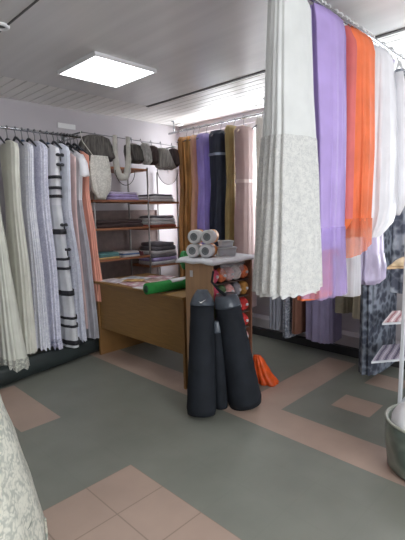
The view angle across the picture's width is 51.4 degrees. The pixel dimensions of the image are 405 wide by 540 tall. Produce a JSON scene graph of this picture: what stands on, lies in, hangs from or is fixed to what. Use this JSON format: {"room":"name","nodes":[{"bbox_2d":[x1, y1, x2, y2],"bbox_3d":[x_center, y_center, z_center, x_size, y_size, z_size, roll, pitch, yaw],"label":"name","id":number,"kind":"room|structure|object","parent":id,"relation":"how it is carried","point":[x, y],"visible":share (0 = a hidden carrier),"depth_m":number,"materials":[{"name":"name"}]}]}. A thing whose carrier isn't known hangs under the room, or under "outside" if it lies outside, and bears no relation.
{"room":"fabric shop","nodes":[
{"label":"fabric shop","id":0,"kind":"room"},
{"bbox_2d":[0,97,179,276],"bbox_3d":[-2.615,-0.385,3.755,0.120,2.750,6.720,6,11,44],"label":"wall","id":1,"kind":"structure","parent":0,"point":[17,113],"depth_m":5.11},
{"bbox_2d":[0,126,80,142],"bbox_3d":[-1.902,-1.306,3.975,0.442,0.060,1.430,6,11,44],"label":"rail","id":2,"kind":"object","parent":1,"relation":"attached to","point":[1,127],"visible":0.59,"depth_m":4.04,"materials":[{"name":"silver metal"}]},
{"bbox_3d":[-1.902,-1.184,3.689,0.346,0.211,0.026,6,11,44],"label":"clothes hanger","id":3,"kind":"object","parent":2,"relation":"hanging from","visible":0},
{"bbox_2d":[0,208,29,371],"bbox_3d":[-1.783,-0.123,3.726,0.566,1.992,0.243,6,11,44],"label":"dress","id":4,"kind":"object","parent":3,"relation":"hanging from","point":[13,354],"visible":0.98,"depth_m":3.66,"materials":[{"name":"beige fabric"}]},
{"bbox_2d":[57,122,75,129],"bbox_3d":[-1.504,-1.591,4.656,0.016,0.055,0.210,6,11,44],"label":"wall sign","id":5,"kind":"object","parent":1,"relation":"attached to","point":[59,125],"visible":1,"depth_m":4.64,"materials":[{"name":"white plastic"}]},
{"bbox_2d":[61,131,177,148],"bbox_3d":[-0.933,-1.511,4.973,0.404,0.080,1.380,6,11,44],"label":"wire","id":6,"kind":"object","parent":1,"relation":"attached to","point":[81,131],"visible":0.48,"depth_m":4.68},
{"bbox_2d":[80,131,111,198],"bbox_3d":[-1.100,-1.097,4.386,0.297,0.694,0.139,-4,8,-18],"label":"garment","id":7,"kind":"object","parent":6,"relation":"hanging from","point":[100,170],"visible":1,"depth_m":4.38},
{"bbox_2d":[78,133,114,161],"bbox_3d":[-1.130,-1.315,4.484,0.208,0.301,0.494,6,11,44],"label":"bundle","id":8,"kind":"object","parent":6,"relation":"hanging from","point":[100,145],"visible":0.75,"depth_m":4.40,"materials":[{"name":"grey fabric"}]},
{"bbox_2d":[124,138,143,163],"bbox_3d":[-0.786,-1.373,4.833,0.182,0.290,0.250,4,9,34],"label":"bundle","id":9,"kind":"object","parent":6,"relation":"hanging from","point":[137,157],"visible":0.7,"depth_m":4.77,"materials":[{"name":"grey fabric"}]},
{"bbox_2d":[140,139,151,164],"bbox_3d":[-0.657,-1.379,4.891,0.167,0.300,0.129,6,11,44],"label":"bundle","id":10,"kind":"object","parent":6,"relation":"hanging from","point":[145,147],"visible":0.79,"depth_m":4.84,"materials":[{"name":"grey fabric"}]},
{"bbox_2d":[150,140,158,164],"bbox_3d":[-0.599,-1.401,5.014,0.175,0.289,0.160,6,11,44],"label":"bundle","id":11,"kind":"object","parent":6,"relation":"hanging from","point":[154,149],"visible":0.59,"depth_m":4.95,"materials":[{"name":"grey fabric"}]},
{"bbox_2d":[155,141,175,169],"bbox_3d":[-0.458,-1.399,5.164,0.195,0.340,0.286,6,11,44],"label":"bundle","id":12,"kind":"object","parent":6,"relation":"hanging from","point":[166,162],"visible":0.77,"depth_m":5.07,"materials":[{"name":"grey fabric"}]},
{"bbox_2d":[157,168,177,184],"bbox_3d":[-0.423,-1.145,5.161,0.020,0.194,0.348,6,11,44],"label":"hoop","id":13,"kind":"object","parent":12,"relation":"hanging from","point":[168,177],"visible":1,"depth_m":5.15},
{"bbox_2d":[169,143,179,167],"bbox_3d":[-0.369,-1.433,5.250,0.136,0.300,0.174,-7,10,-37],"label":"bundle","id":14,"kind":"object","parent":6,"relation":"hanging from","point":[174,153],"visible":0.62,"depth_m":5.19,"materials":[{"name":"grey fabric"}]},
{"bbox_2d":[0,334,404,539],"bbox_3d":[-0.109,1.270,1.438,6.950,0.001,6.600,6,11,44],"label":"floor","id":15,"kind":"structure","parent":0,"point":[112,449],"depth_m":2.57,"materials":[{"name":"tile"}]},
{"bbox_2d":[0,338,98,386],"bbox_3d":[-1.664,0.899,3.732,0.174,0.181,1.978,4,9,34],"label":"roll","id":16,"kind":"object","parent":15,"relation":"on","point":[46,360],"visible":0.77,"depth_m":3.94,"materials":[{"name":"fabric"}]},
{"bbox_2d":[89,165,179,317],"bbox_3d":[-0.875,-0.222,5.139,0.435,1.990,1.235,6,11,44],"label":"shelf rack","id":17,"kind":"object","parent":15,"relation":"on","point":[124,238],"visible":0.41,"depth_m":5.23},
{"bbox_2d":[98,251,119,259],"bbox_3d":[-1.126,-0.168,4.805,0.286,0.068,0.305,6,11,44],"label":"stack","id":18,"kind":"object","parent":17,"relation":"on","point":[110,254],"visible":0.64,"depth_m":4.71,"materials":[{"name":"fabric"}]},
{"bbox_2d":[96,219,142,227],"bbox_3d":[-1.014,-0.541,4.891,0.311,0.089,0.671,6,11,44],"label":"stack","id":19,"kind":"object","parent":17,"relation":"on","point":[127,222],"visible":0.73,"depth_m":4.75,"materials":[{"name":"brown fabric"}]},
{"bbox_2d":[106,191,138,199],"bbox_3d":[-0.985,-0.858,4.898,0.308,0.094,0.447,6,11,44],"label":"stack","id":20,"kind":"object","parent":17,"relation":"on","point":[112,195],"visible":0.7,"depth_m":4.76,"materials":[{"name":"purple fabric"}]},
{"bbox_2d":[112,135,134,184],"bbox_3d":[-0.886,-1.205,4.662,0.098,0.534,0.268,6,11,44],"label":"swag","id":21,"kind":"object","parent":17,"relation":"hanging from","point":[120,176],"visible":0.98,"depth_m":4.64},
{"bbox_2d":[114,250,139,256],"bbox_3d":[-0.916,-0.198,5.017,0.286,0.062,0.264,6,11,44],"label":"stack","id":22,"kind":"object","parent":17,"relation":"on","point":[123,253],"visible":0.65,"depth_m":4.93,"materials":[{"name":"white fabric"}]},
{"bbox_2d":[138,194,173,201],"bbox_3d":[-0.592,-0.904,5.295,0.348,0.094,0.406,6,11,44],"label":"stack","id":23,"kind":"object","parent":17,"relation":"on","point":[152,197],"visible":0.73,"depth_m":5.16,"materials":[{"name":"white fabric"}]},
{"bbox_2d":[138,215,175,227],"bbox_3d":[-0.580,-0.618,5.327,0.348,0.149,0.437,6,11,44],"label":"stack","id":24,"kind":"object","parent":17,"relation":"on","point":[156,221],"visible":0.84,"depth_m":5.18,"materials":[{"name":"grey fabric"}]},
{"bbox_2d":[139,241,176,264],"bbox_3d":[-0.572,-0.224,5.380,0.348,0.274,0.437,6,11,44],"label":"stack","id":25,"kind":"object","parent":17,"relation":"on","point":[162,252],"visible":0.9,"depth_m":5.24,"materials":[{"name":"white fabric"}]},
{"bbox_2d":[93,273,187,388],"bbox_3d":[-0.390,0.514,4.144,1.360,0.780,0.710,6,11,44],"label":"desk","id":26,"kind":"object","parent":15,"relation":"on","point":[127,316],"visible":0.54,"depth_m":3.87,"materials":[{"name":"brown wood"}]},
{"bbox_2d":[102,278,126,282],"bbox_3d":[-0.897,0.108,4.295,0.300,0.001,0.210,5,10,38],"label":"paper sheet","id":27,"kind":"object","parent":26,"relation":"on","point":[111,280],"visible":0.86,"depth_m":4.30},
{"bbox_2d":[118,281,144,286],"bbox_3d":[-0.648,0.134,4.065,0.210,0.001,0.300,-8,10,-40],"label":"paper sheet","id":28,"kind":"object","parent":26,"relation":"on","point":[132,283],"visible":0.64,"depth_m":4.08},
{"bbox_2d":[143,279,185,294],"bbox_3d":[-0.170,0.117,3.756,0.806,0.095,0.095,-8,10,-41],"label":"roll","id":29,"kind":"object","parent":26,"relation":"on","point":[167,285],"visible":0.52,"depth_m":3.56,"materials":[{"name":"green fabric"}]},
{"bbox_2d":[187,289,215,417],"bbox_3d":[-0.014,0.594,3.032,0.216,0.902,0.320,-1,8,1],"label":"bolt","id":30,"kind":"object","parent":15,"relation":"on","point":[201,386],"visible":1,"depth_m":2.97,"materials":[{"name":"black fabric"}]},
{"bbox_2d":[185,259,251,359],"bbox_3d":[0.144,0.446,3.441,0.290,1.085,0.480,6,11,44],"label":"stand","id":31,"kind":"object","parent":15,"relation":"on","point":[201,279],"visible":0.13,"depth_m":3.32,"materials":[{"name":"brown wood"}]},
{"bbox_2d":[175,253,253,265],"bbox_3d":[0.129,-0.094,3.369,0.416,0.051,0.579,6,11,44],"label":"sheet","id":32,"kind":"object","parent":31,"relation":"on","point":[214,260],"visible":0.71,"depth_m":3.21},
{"bbox_2d":[186,243,201,257],"bbox_3d":[-0.055,-0.156,3.298,0.105,0.105,0.137,2,8,21],"label":"paper roll","id":33,"kind":"object","parent":32,"relation":"on","point":[192,250],"visible":0.84,"depth_m":3.24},
{"bbox_2d":[188,229,202,243],"bbox_3d":[-0.043,-0.262,3.278,0.105,0.105,0.137,2,8,21],"label":"paper roll","id":34,"kind":"object","parent":33,"relation":"on","point":[194,236],"visible":0.85,"depth_m":3.22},
{"bbox_2d":[199,243,216,257],"bbox_3d":[0.045,-0.153,3.259,0.105,0.105,0.137,2,8,21],"label":"paper roll","id":35,"kind":"object","parent":32,"relation":"on","point":[206,250],"visible":0.98,"depth_m":3.20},
{"bbox_2d":[201,229,218,243],"bbox_3d":[0.057,-0.258,3.239,0.105,0.105,0.137,2,8,21],"label":"paper roll","id":36,"kind":"object","parent":35,"relation":"on","point":[207,236],"visible":1,"depth_m":3.18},
{"bbox_2d":[216,240,236,255],"bbox_3d":[0.185,-0.177,3.360,0.168,0.121,0.136,-3,8,-11],"label":"folded cloth","id":37,"kind":"object","parent":32,"relation":"on","point":[221,251],"depth_m":3.30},
{"bbox_2d":[216,268,226,282],"bbox_3d":[0.138,0.040,3.256,0.107,0.116,0.088,6,11,44],"label":"yarn ball","id":38,"kind":"object","parent":31,"relation":"on","point":[222,273],"visible":0.88,"depth_m":3.22,"materials":[{"name":"orange fabric"}]},
{"bbox_2d":[223,266,233,280],"bbox_3d":[0.201,0.030,3.318,0.106,0.116,0.087,6,11,44],"label":"yarn ball","id":39,"kind":"object","parent":31,"relation":"on","point":[229,271],"visible":0.82,"depth_m":3.29,"materials":[{"name":"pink fabric"}]},
{"bbox_2d":[231,265,240,279],"bbox_3d":[0.265,0.020,3.380,0.102,0.116,0.089,6,11,44],"label":"yarn ball","id":40,"kind":"object","parent":31,"relation":"on","point":[237,272],"visible":0.78,"depth_m":3.35,"materials":[{"name":"white fabric"}]},
{"bbox_2d":[231,282,241,294],"bbox_3d":[0.269,0.153,3.403,0.107,0.116,0.088,6,11,44],"label":"yarn ball","id":41,"kind":"object","parent":31,"relation":"on","point":[237,288],"visible":0.49,"depth_m":3.36,"materials":[{"name":"white fabric"}]},
{"bbox_2d":[238,264,247,277],"bbox_3d":[0.325,0.011,3.444,0.107,0.116,0.088,6,11,44],"label":"yarn ball","id":42,"kind":"object","parent":31,"relation":"on","point":[244,270],"visible":0.82,"depth_m":3.41,"materials":[{"name":"orange fabric"}]},
{"bbox_2d":[238,280,247,293],"bbox_3d":[0.327,0.144,3.464,0.110,0.116,0.086,6,11,44],"label":"yarn ball","id":43,"kind":"object","parent":31,"relation":"on","point":[244,286],"visible":0.83,"depth_m":3.43,"materials":[{"name":"yellow fabric"}]},
{"bbox_2d":[239,297,248,310],"bbox_3d":[0.330,0.278,3.481,0.107,0.116,0.086,6,11,44],"label":"yarn ball","id":44,"kind":"object","parent":31,"relation":"on","point":[243,300],"visible":0.66,"depth_m":3.45,"materials":[{"name":"red fabric"}]},
{"bbox_2d":[214,320,227,409],"bbox_3d":[0.121,0.694,3.088,0.132,0.656,0.099,6,11,44],"label":"bolt","id":45,"kind":"object","parent":15,"relation":"on","point":[221,390],"visible":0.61,"depth_m":3.06,"materials":[{"name":"black fabric"}]},
{"bbox_2d":[214,292,260,410],"bbox_3d":[0.269,0.596,3.116,0.341,0.872,0.261,-4,8,-20],"label":"bolt","id":46,"kind":"object","parent":15,"relation":"on","point":[242,385],"visible":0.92,"depth_m":3.04,"materials":[{"name":"black fabric"}]},
{"bbox_2d":[253,354,278,386],"bbox_3d":[0.533,0.840,3.606,0.241,0.245,0.189,6,11,44],"label":"bag","id":47,"kind":"object","parent":15,"relation":"on","point":[265,377],"visible":0.83,"depth_m":3.54,"materials":[{"name":"fabric"}]},
{"bbox_2d":[371,251,404,403],"bbox_3d":[1.729,0.123,3.126,1.135,1.750,0.673,-2,8,-4],"label":"display rack","id":48,"kind":"object","parent":15,"relation":"on","point":[401,360],"visible":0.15,"depth_m":2.82,"materials":[{"name":"white metal"}]},
{"bbox_2d":[371,347,404,363],"bbox_3d":[1.671,0.611,3.200,1.036,0.014,0.307,-2,8,-10],"label":"shelf","id":49,"kind":"object","parent":48,"relation":"attached to","point":[392,360],"depth_m":2.98,"materials":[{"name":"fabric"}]},
{"bbox_2d":[373,344,404,360],"bbox_3d":[1.661,0.600,3.191,0.993,0.005,0.292,-2,8,-10],"label":"striped cloth","id":50,"kind":"object","parent":48,"relation":"on","point":[392,351],"visible":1,"depth_m":3.10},
{"bbox_2d":[382,314,400,324],"bbox_3d":[1.789,0.353,3.298,1.036,0.014,0.307,-2,8,-10],"label":"shelf","id":51,"kind":"object","parent":48,"relation":"attached to","point":[388,323],"depth_m":3.08,"materials":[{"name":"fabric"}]},
{"bbox_2d":[383,310,401,322],"bbox_3d":[1.779,0.342,3.289,0.993,0.005,0.292,-2,8,-10],"label":"striped cloth","id":52,"kind":"object","parent":48,"relation":"on","point":[395,316],"visible":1,"depth_m":3.19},
{"bbox_2d":[388,257,403,266],"bbox_3d":[1.529,-0.081,2.976,0.646,0.059,0.266,-2,8,-10],"label":"folded cloth","id":53,"kind":"object","parent":48,"relation":"on","point":[399,262],"visible":0.95,"depth_m":2.83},
{"bbox_2d":[385,403,404,479],"bbox_3d":[1.237,0.970,2.324,0.436,0.303,0.436,6,11,44],"label":"bucket","id":54,"kind":"object","parent":15,"relation":"on","point":[394,435],"visible":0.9,"depth_m":2.27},
{"bbox_2d":[391,401,404,429],"bbox_3d":[1.187,0.841,2.300,0.281,0.240,0.286,6,11,44],"label":"wrapped bundle","id":55,"kind":"object","parent":54,"relation":"in","point":[398,414],"visible":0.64,"depth_m":2.28,"materials":[{"name":"white fabric"}]},
{"bbox_3d":[-1.190,0.514,1.584,0.320,1.500,0.320,6,11,44],"label":"dress form","id":56,"kind":"object","parent":15,"relation":"on","visible":0},
{"bbox_2d":[0,394,47,539],"bbox_3d":[-1.169,0.572,1.597,0.958,1.300,1.006,6,11,44],"label":"dress","id":57,"kind":"object","parent":56,"relation":"on","point":[22,517],"visible":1,"depth_m":1.63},
{"bbox_2d":[0,0,404,105],"bbox_3d":[-0.297,-1.252,0.455,6.260,0.050,5.500,6,11,44],"label":"ceiling","id":58,"kind":"structure","parent":0,"point":[192,45],"depth_m":2.79,"materials":[{"name":"paint"}]},
{"bbox_2d":[0,0,38,31],"bbox_3d":[0.328,-1.323,1.088,6.260,0.004,0.012,6,11,44],"label":"trim","id":59,"kind":"structure","parent":58,"relation":"attached to","point":[35,1],"depth_m":2.41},
{"bbox_2d":[57,51,156,87],"bbox_3d":[-0.773,-1.604,3.404,0.570,0.028,0.570,6,11,44],"label":"recessed light","id":60,"kind":"object","parent":58,"relation":"in","point":[95,67],"visible":1,"depth_m":3.36,"materials":[{"name":"white plastic"}]},
{"bbox_2d":[146,27,404,106],"bbox_3d":[1.633,-1.551,2.408,6.270,0.056,0.033,6,11,44],"label":"trim","id":61,"kind":"structure","parent":58,"relation":"attached to","point":[401,29],"depth_m":3.75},
{"bbox_2d":[310,0,404,62],"bbox_3d":[0.975,-1.480,2.524,0.060,0.142,2.550,6,11,44],"label":"rail","id":62,"kind":"object","parent":58,"relation":"attached to","point":[347,22],"visible":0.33,"depth_m":2.47,"materials":[{"name":"silver metal"}]},
{"bbox_3d":[0.407,-1.287,1.963,0.071,0.140,0.024,6,11,44],"label":"clothes hanger","id":63,"kind":"object","parent":62,"relation":"hanging from","visible":0},
{"bbox_2d":[252,0,322,299],"bbox_3d":[0.416,-0.596,2.050,0.416,1.446,0.273,-8,10,-42],"label":"curtain","id":64,"kind":"object","parent":63,"relation":"hanging from","point":[288,249],"visible":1,"depth_m":1.96,"materials":[{"name":"fabric"}]},
{"bbox_3d":[0.792,-1.347,2.351,0.071,0.140,0.024,6,11,44],"label":"clothes hanger","id":65,"kind":"object","parent":62,"relation":"hanging from","visible":0},
{"bbox_2d":[297,25,356,300],"bbox_3d":[0.719,-0.595,2.568,0.288,1.560,0.366,-2,8,-4],"label":"curtain","id":66,"kind":"object","parent":65,"relation":"hanging from","point":[351,44],"visible":0.27,"depth_m":2.36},
{"bbox_3d":[1.044,-1.386,2.605,0.071,0.140,0.024,6,11,44],"label":"clothes hanger","id":67,"kind":"object","parent":62,"relation":"hanging from","visible":0},
{"bbox_2d":[342,45,375,296],"bbox_3d":[1.033,-0.610,2.826,0.258,1.590,0.186,6,11,44],"label":"curtain","id":68,"kind":"object","parent":67,"relation":"hanging from","point":[353,264],"visible":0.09,"depth_m":2.88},
{"bbox_3d":[1.163,-1.405,2.725,0.071,0.140,0.024,6,11,44],"label":"clothes hanger","id":69,"kind":"object","parent":62,"relation":"hanging from","visible":0},
{"bbox_2d":[371,46,404,237],"bbox_3d":[1.205,-0.829,2.831,0.434,1.195,0.242,-6,9,-30],"label":"curtain","id":70,"kind":"object","parent":69,"relation":"hanging from","point":[388,197],"visible":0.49,"depth_m":2.72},
{"bbox_3d":[1.261,-1.420,2.824,0.071,0.140,0.024,6,11,44],"label":"clothes hanger","id":71,"kind":"object","parent":62,"relation":"hanging from","visible":0},
{"bbox_2d":[361,59,394,284],"bbox_3d":[1.279,-0.663,3.104,0.297,1.550,0.340,6,11,44],"label":"curtain","id":72,"kind":"object","parent":71,"relation":"hanging from","point":[373,261],"visible":0.36,"depth_m":3.12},
{"bbox_3d":[0.655,-1.326,2.214,0.071,0.140,0.024,6,11,44],"label":"clothes hanger","id":73,"kind":"object","parent":62,"relation":"hanging from","visible":0},
{"bbox_2d":[298,3,347,300],"bbox_3d":[0.657,-0.603,2.308,0.248,1.500,0.362,6,11,44],"label":"curtain","id":74,"kind":"object","parent":73,"relation":"hanging from","point":[328,29],"visible":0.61,"depth_m":2.22,"materials":[{"name":"fabric"}]},
{"bbox_3d":[0.935,-1.369,2.496,0.071,0.140,0.024,6,11,44],"label":"clothes hanger","id":75,"kind":"object","parent":62,"relation":"hanging from","visible":0},
{"bbox_2d":[346,27,374,257],"bbox_3d":[0.947,-0.739,2.577,0.210,1.315,0.302,6,10,41],"label":"curtain","id":76,"kind":"object","parent":75,"relation":"hanging from","point":[359,231],"visible":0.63,"depth_m":2.50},
{"bbox_2d":[179,108,402,340],"bbox_3d":[2.240,-0.462,3.645,6.950,2.750,0.180,6,11,44],"label":"wall","id":77,"kind":"structure","parent":0,"point":[350,324],"depth_m":5.10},
{"bbox_2d":[252,313,399,348],"bbox_3d":[2.143,0.778,3.691,6.950,0.115,0.160,6,11,44],"label":"trim","id":78,"kind":"structure","parent":77,"relation":"attached to","point":[351,339],"depth_m":4.33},
{"bbox_2d":[252,326,404,368],"bbox_3d":[2.131,0.879,3.690,6.950,0.085,0.200,6,11,44],"label":"baseboard","id":79,"kind":"structure","parent":77,"relation":"attached to","point":[335,348],"depth_m":4.50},
{"bbox_3d":[-0.159,-1.410,1.074,6.950,0.090,6.600,6,11,44],"label":"ceiling slab","id":80,"kind":"structure","parent":0,"visible":0},
{"bbox_2d":[0,30,404,126],"bbox_3d":[-0.158,-1.344,1.083,6.950,0.042,6.600,6,11,44],"label":"ceiling slats","id":81,"kind":"structure","parent":80,"relation":"attached to","point":[240,96],"depth_m":4.41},
{"bbox_2d":[168,98,263,134],"bbox_3d":[0.753,-1.716,4.345,3.350,0.157,0.060,6,11,44],"label":"rail","id":82,"kind":"object","parent":81,"relation":"attached to","point":[261,113],"visible":0.38,"depth_m":4.93,"materials":[{"name":"silver metal"}]},
{"bbox_2d":[358,224,396,375],"bbox_3d":[1.510,-0.309,3.555,0.196,2.340,0.688,6,11,44],"label":"dress","id":83,"kind":"object","parent":82,"relation":"hanging from","point":[377,302],"visible":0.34,"depth_m":3.49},
{"bbox_3d":[0.634,-1.586,4.483,0.026,0.203,0.346,6,11,44],"label":"clothes hanger","id":84,"kind":"object","parent":82,"relation":"hanging from","visible":0},
{"bbox_2d":[255,117,262,239],"bbox_3d":[0.647,-0.702,4.599,0.228,1.830,0.106,-8,10,-42],"label":"dress","id":85,"kind":"object","parent":84,"relation":"hanging from","point":[259,121],"visible":0.25,"depth_m":4.45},
{"bbox_3d":[0.813,-1.566,4.309,0.026,0.203,0.346,6,11,44],"label":"clothes hanger","id":86,"kind":"object","parent":82,"relation":"hanging from","visible":0},
{"bbox_2d":[269,296,282,329],"bbox_3d":[0.842,-0.420,4.465,0.186,2.100,0.337,6,11,44],"label":"dress","id":87,"kind":"object","parent":86,"relation":"hanging from","point":[275,305],"visible":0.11,"depth_m":4.46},
{"bbox_3d":[0.920,-1.554,4.205,0.026,0.203,0.346,6,11,44],"label":"clothes hanger","id":88,"kind":"object","parent":82,"relation":"hanging from","visible":0},
{"bbox_2d":[283,296,297,337],"bbox_3d":[0.946,-0.378,4.362,0.337,2.160,0.102,-8,11,-43],"label":"dress","id":89,"kind":"object","parent":88,"relation":"hanging from","point":[287,303],"visible":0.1,"depth_m":4.37,"materials":[{"name":"grey fabric"}]},
{"bbox_3d":[1.005,-1.544,4.121,0.026,0.203,0.346,6,11,44],"label":"clothes hanger","id":90,"kind":"object","parent":82,"relation":"hanging from","visible":0},
{"bbox_2d":[292,296,305,333],"bbox_3d":[1.021,-0.399,4.283,0.101,2.100,0.310,6,11,44],"label":"dress","id":91,"kind":"object","parent":90,"relation":"hanging from","point":[298,307],"visible":0.12,"depth_m":4.30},
{"bbox_3d":[1.170,-1.525,3.961,0.026,0.203,0.346,6,11,44],"label":"clothes hanger","id":92,"kind":"object","parent":82,"relation":"hanging from","visible":0},
{"bbox_2d":[306,298,341,343],"bbox_3d":[1.196,-0.365,4.117,0.329,2.130,0.333,6,11,44],"label":"dress","id":93,"kind":"object","parent":92,"relation":"hanging from","point":[323,325],"visible":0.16,"depth_m":4.09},
{"bbox_3d":[1.355,-1.504,3.780,0.026,0.203,0.346,6,11,44],"label":"clothes hanger","id":94,"kind":"object","parent":82,"relation":"hanging from","visible":0},
{"bbox_2d":[335,296,352,313],"bbox_3d":[1.369,-0.507,3.914,0.170,1.800,0.332,6,11,44],"label":"dress","id":95,"kind":"object","parent":94,"relation":"hanging from","point":[343,304],"visible":0.03,"depth_m":3.91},
{"bbox_3d":[1.484,-1.490,3.655,0.026,0.203,0.346,6,11,44],"label":"clothes hanger","id":96,"kind":"object","parent":82,"relation":"hanging from","visible":0},
{"bbox_2d":[352,296,359,318],"bbox_3d":[1.502,-0.478,3.794,0.183,1.830,0.325,6,11,44],"label":"dress","id":97,"kind":"object","parent":96,"relation":"hanging from","point":[356,300],"visible":0.02,"depth_m":3.81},
{"bbox_3d":[1.726,-1.462,3.418,0.026,0.203,0.346,6,11,44],"label":"clothes hanger","id":98,"kind":"object","parent":82,"relation":"hanging from","visible":0},
{"bbox_2d":[390,206,404,293],"bbox_3d":[1.759,-0.588,3.526,0.313,1.550,0.336,6,11,44],"label":"dress","id":99,"kind":"object","parent":98,"relation":"hanging from","point":[398,225],"visible":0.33,"depth_m":3.51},
{"bbox_3d":[-1.772,-1.205,3.819,0.346,0.211,0.026,6,11,44],"label":"clothes hanger","id":100,"kind":"object","parent":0,"visible":0},
{"bbox_2d":[0,140,36,353],"bbox_3d":[-1.726,-0.209,3.897,0.468,1.930,0.158,6,11,44],"label":"dress","id":101,"kind":"object","parent":100,"relation":"hanging from","point":[9,151],"visible":0.79,"depth_m":3.82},
{"bbox_3d":[-1.678,-1.219,3.915,0.346,0.211,0.026,6,11,44],"label":"clothes hanger","id":102,"kind":"object","parent":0,"visible":0},
{"bbox_2d":[18,142,50,350],"bbox_3d":[-1.640,-0.220,4.008,0.470,1.942,0.137,6,11,44],"label":"dress","id":103,"kind":"object","parent":102,"relation":"hanging from","point":[26,151],"visible":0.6,"depth_m":3.91,"materials":[{"name":"white fabric"}]},
{"bbox_3d":[-1.594,-1.232,3.999,0.346,0.211,0.026,6,11,44],"label":"clothes hanger","id":104,"kind":"object","parent":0,"visible":0},
{"bbox_2d":[31,141,62,349],"bbox_3d":[-1.536,-0.233,4.065,0.505,1.976,0.159,6,11,44],"label":"dress","id":105,"kind":"object","parent":104,"relation":"hanging from","point":[44,222],"visible":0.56,"depth_m":3.99,"materials":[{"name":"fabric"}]},
{"bbox_3d":[-1.506,-1.246,4.088,0.346,0.211,0.026,6,11,44],"label":"clothes hanger","id":106,"kind":"object","parent":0,"visible":0},
{"bbox_2d":[46,144,79,347],"bbox_3d":[-1.432,-0.235,4.162,0.582,1.960,0.164,6,11,44],"label":"dress","id":107,"kind":"object","parent":106,"relation":"hanging from","point":[69,334],"visible":0.66,"depth_m":4.07,"materials":[{"name":"white fabric"}]},
{"bbox_3d":[-1.429,-1.258,4.165,0.346,0.211,0.026,6,11,44],"label":"clothes hanger","id":108,"kind":"object","parent":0,"visible":0},
{"bbox_2d":[55,143,86,341],"bbox_3d":[-1.365,-0.269,4.260,0.514,1.962,0.115,6,11,44],"label":"dress","id":109,"kind":"object","parent":108,"relation":"hanging from","point":[75,271],"visible":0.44,"depth_m":4.15,"materials":[{"name":"fabric"}]},
{"bbox_3d":[-1.380,-1.266,4.215,0.346,0.211,0.026,6,11,44],"label":"clothes hanger","id":110,"kind":"object","parent":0,"visible":0},
{"bbox_2d":[70,153,87,328],"bbox_3d":[-1.333,-0.299,4.316,0.412,1.780,0.050,6,11,44],"label":"dress","id":111,"kind":"object","parent":110,"relation":"hanging from","point":[72,157],"visible":0.24,"depth_m":4.21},
{"bbox_3d":[-1.335,-1.273,4.260,0.346,0.211,0.026,6,11,44],"label":"clothes hanger","id":112,"kind":"object","parent":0,"visible":0},
{"bbox_2d":[70,150,98,338],"bbox_3d":[-1.280,-0.263,4.382,0.532,1.910,0.108,6,11,44],"label":"dress","id":113,"kind":"object","parent":112,"relation":"hanging from","point":[82,170],"visible":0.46,"depth_m":4.25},
{"bbox_3d":[-1.279,-1.281,4.317,0.346,0.211,0.026,6,11,44],"label":"clothes hanger","id":114,"kind":"object","parent":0,"visible":0},
{"bbox_2d":[80,151,101,301],"bbox_3d":[-1.199,-0.455,4.369,0.506,1.530,0.099,6,11,44],"label":"dress","id":115,"kind":"object","parent":114,"relation":"hanging from","point":[88,214],"visible":0.44,"depth_m":4.28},
{"bbox_3d":[-0.200,-1.681,5.296,0.026,0.203,0.346,6,11,44],"label":"clothes hanger","id":116,"kind":"object","parent":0,"visible":0},
{"bbox_2d":[178,137,185,276],"bbox_3d":[-0.194,-0.725,5.421,0.131,1.885,0.323,6,11,44],"label":"dress","id":117,"kind":"object","parent":116,"relation":"hanging from","point":[180,139],"visible":0.36,"depth_m":5.30,"materials":[{"name":"brown fabric"}]},
{"bbox_3d":[-0.113,-1.671,5.212,0.026,0.203,0.346,6,11,44],"label":"clothes hanger","id":118,"kind":"object","parent":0,"visible":0},
{"bbox_2d":[183,136,191,250],"bbox_3d":[-0.095,-0.716,5.359,0.157,1.880,0.336,6,11,44],"label":"dress","id":119,"kind":"object","parent":118,"relation":"hanging from","point":[187,157],"visible":0.27,"depth_m":5.22,"materials":[{"name":"brown fabric"}]},
{"bbox_3d":[-0.045,-1.663,5.145,0.026,0.203,0.346,6,11,44],"label":"clothes hanger","id":120,"kind":"object","parent":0,"visible":0},
{"bbox_2d":[190,135,197,243],"bbox_3d":[-0.035,-0.705,5.270,0.087,1.880,0.320,6,11,44],"label":"dress","id":121,"kind":"object","parent":120,"relation":"hanging from","point":[193,150],"visible":0.25,"depth_m":5.14,"materials":[{"name":"brown fabric"}]},
{"bbox_3d":[0.048,-1.653,5.054,0.026,0.203,0.346,6,11,44],"label":"clothes hanger","id":122,"kind":"object","parent":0,"visible":0},
{"bbox_2d":[196,133,210,244],"bbox_3d":[0.068,-0.646,5.196,0.191,1.980,0.337,6,11,44],"label":"dress","id":123,"kind":"object","parent":122,"relation":"hanging from","point":[202,144],"visible":0.38,"depth_m":5.04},
{"bbox_3d":[0.213,-1.634,4.894,0.026,0.203,0.346,6,11,44],"label":"clothes hanger","id":124,"kind":"object","parent":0,"visible":0},
{"bbox_2d":[208,130,225,245],"bbox_3d":[0.231,-0.627,5.028,0.270,1.980,0.323,6,11,44],"label":"dress","id":125,"kind":"object","parent":124,"relation":"hanging from","point":[217,156],"visible":0.34,"depth_m":4.87,"materials":[{"name":"black fabric"}]},
{"bbox_3d":[0.356,-1.618,4.754,0.026,0.203,0.346,6,11,44],"label":"clothes hanger","id":126,"kind":"object","parent":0,"visible":0},
{"bbox_2d":[225,125,236,245],"bbox_3d":[0.374,-0.625,4.883,0.109,2.010,0.337,6,11,44],"label":"dress","id":127,"kind":"object","parent":126,"relation":"hanging from","point":[229,129],"visible":0.39,"depth_m":4.75,"materials":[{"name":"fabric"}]},
{"bbox_3d":[0.453,-1.599,4.633,0.096,0.210,0.336,6,11,44],"label":"clothes hanger","id":128,"kind":"object","parent":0,"visible":0},
{"bbox_2d":[234,126,256,306],"bbox_3d":[0.478,-0.571,4.790,0.185,2.025,0.319,6,11,44],"label":"dress","id":129,"kind":"object","parent":128,"relation":"hanging from","point":[244,139],"visible":0.67,"depth_m":4.67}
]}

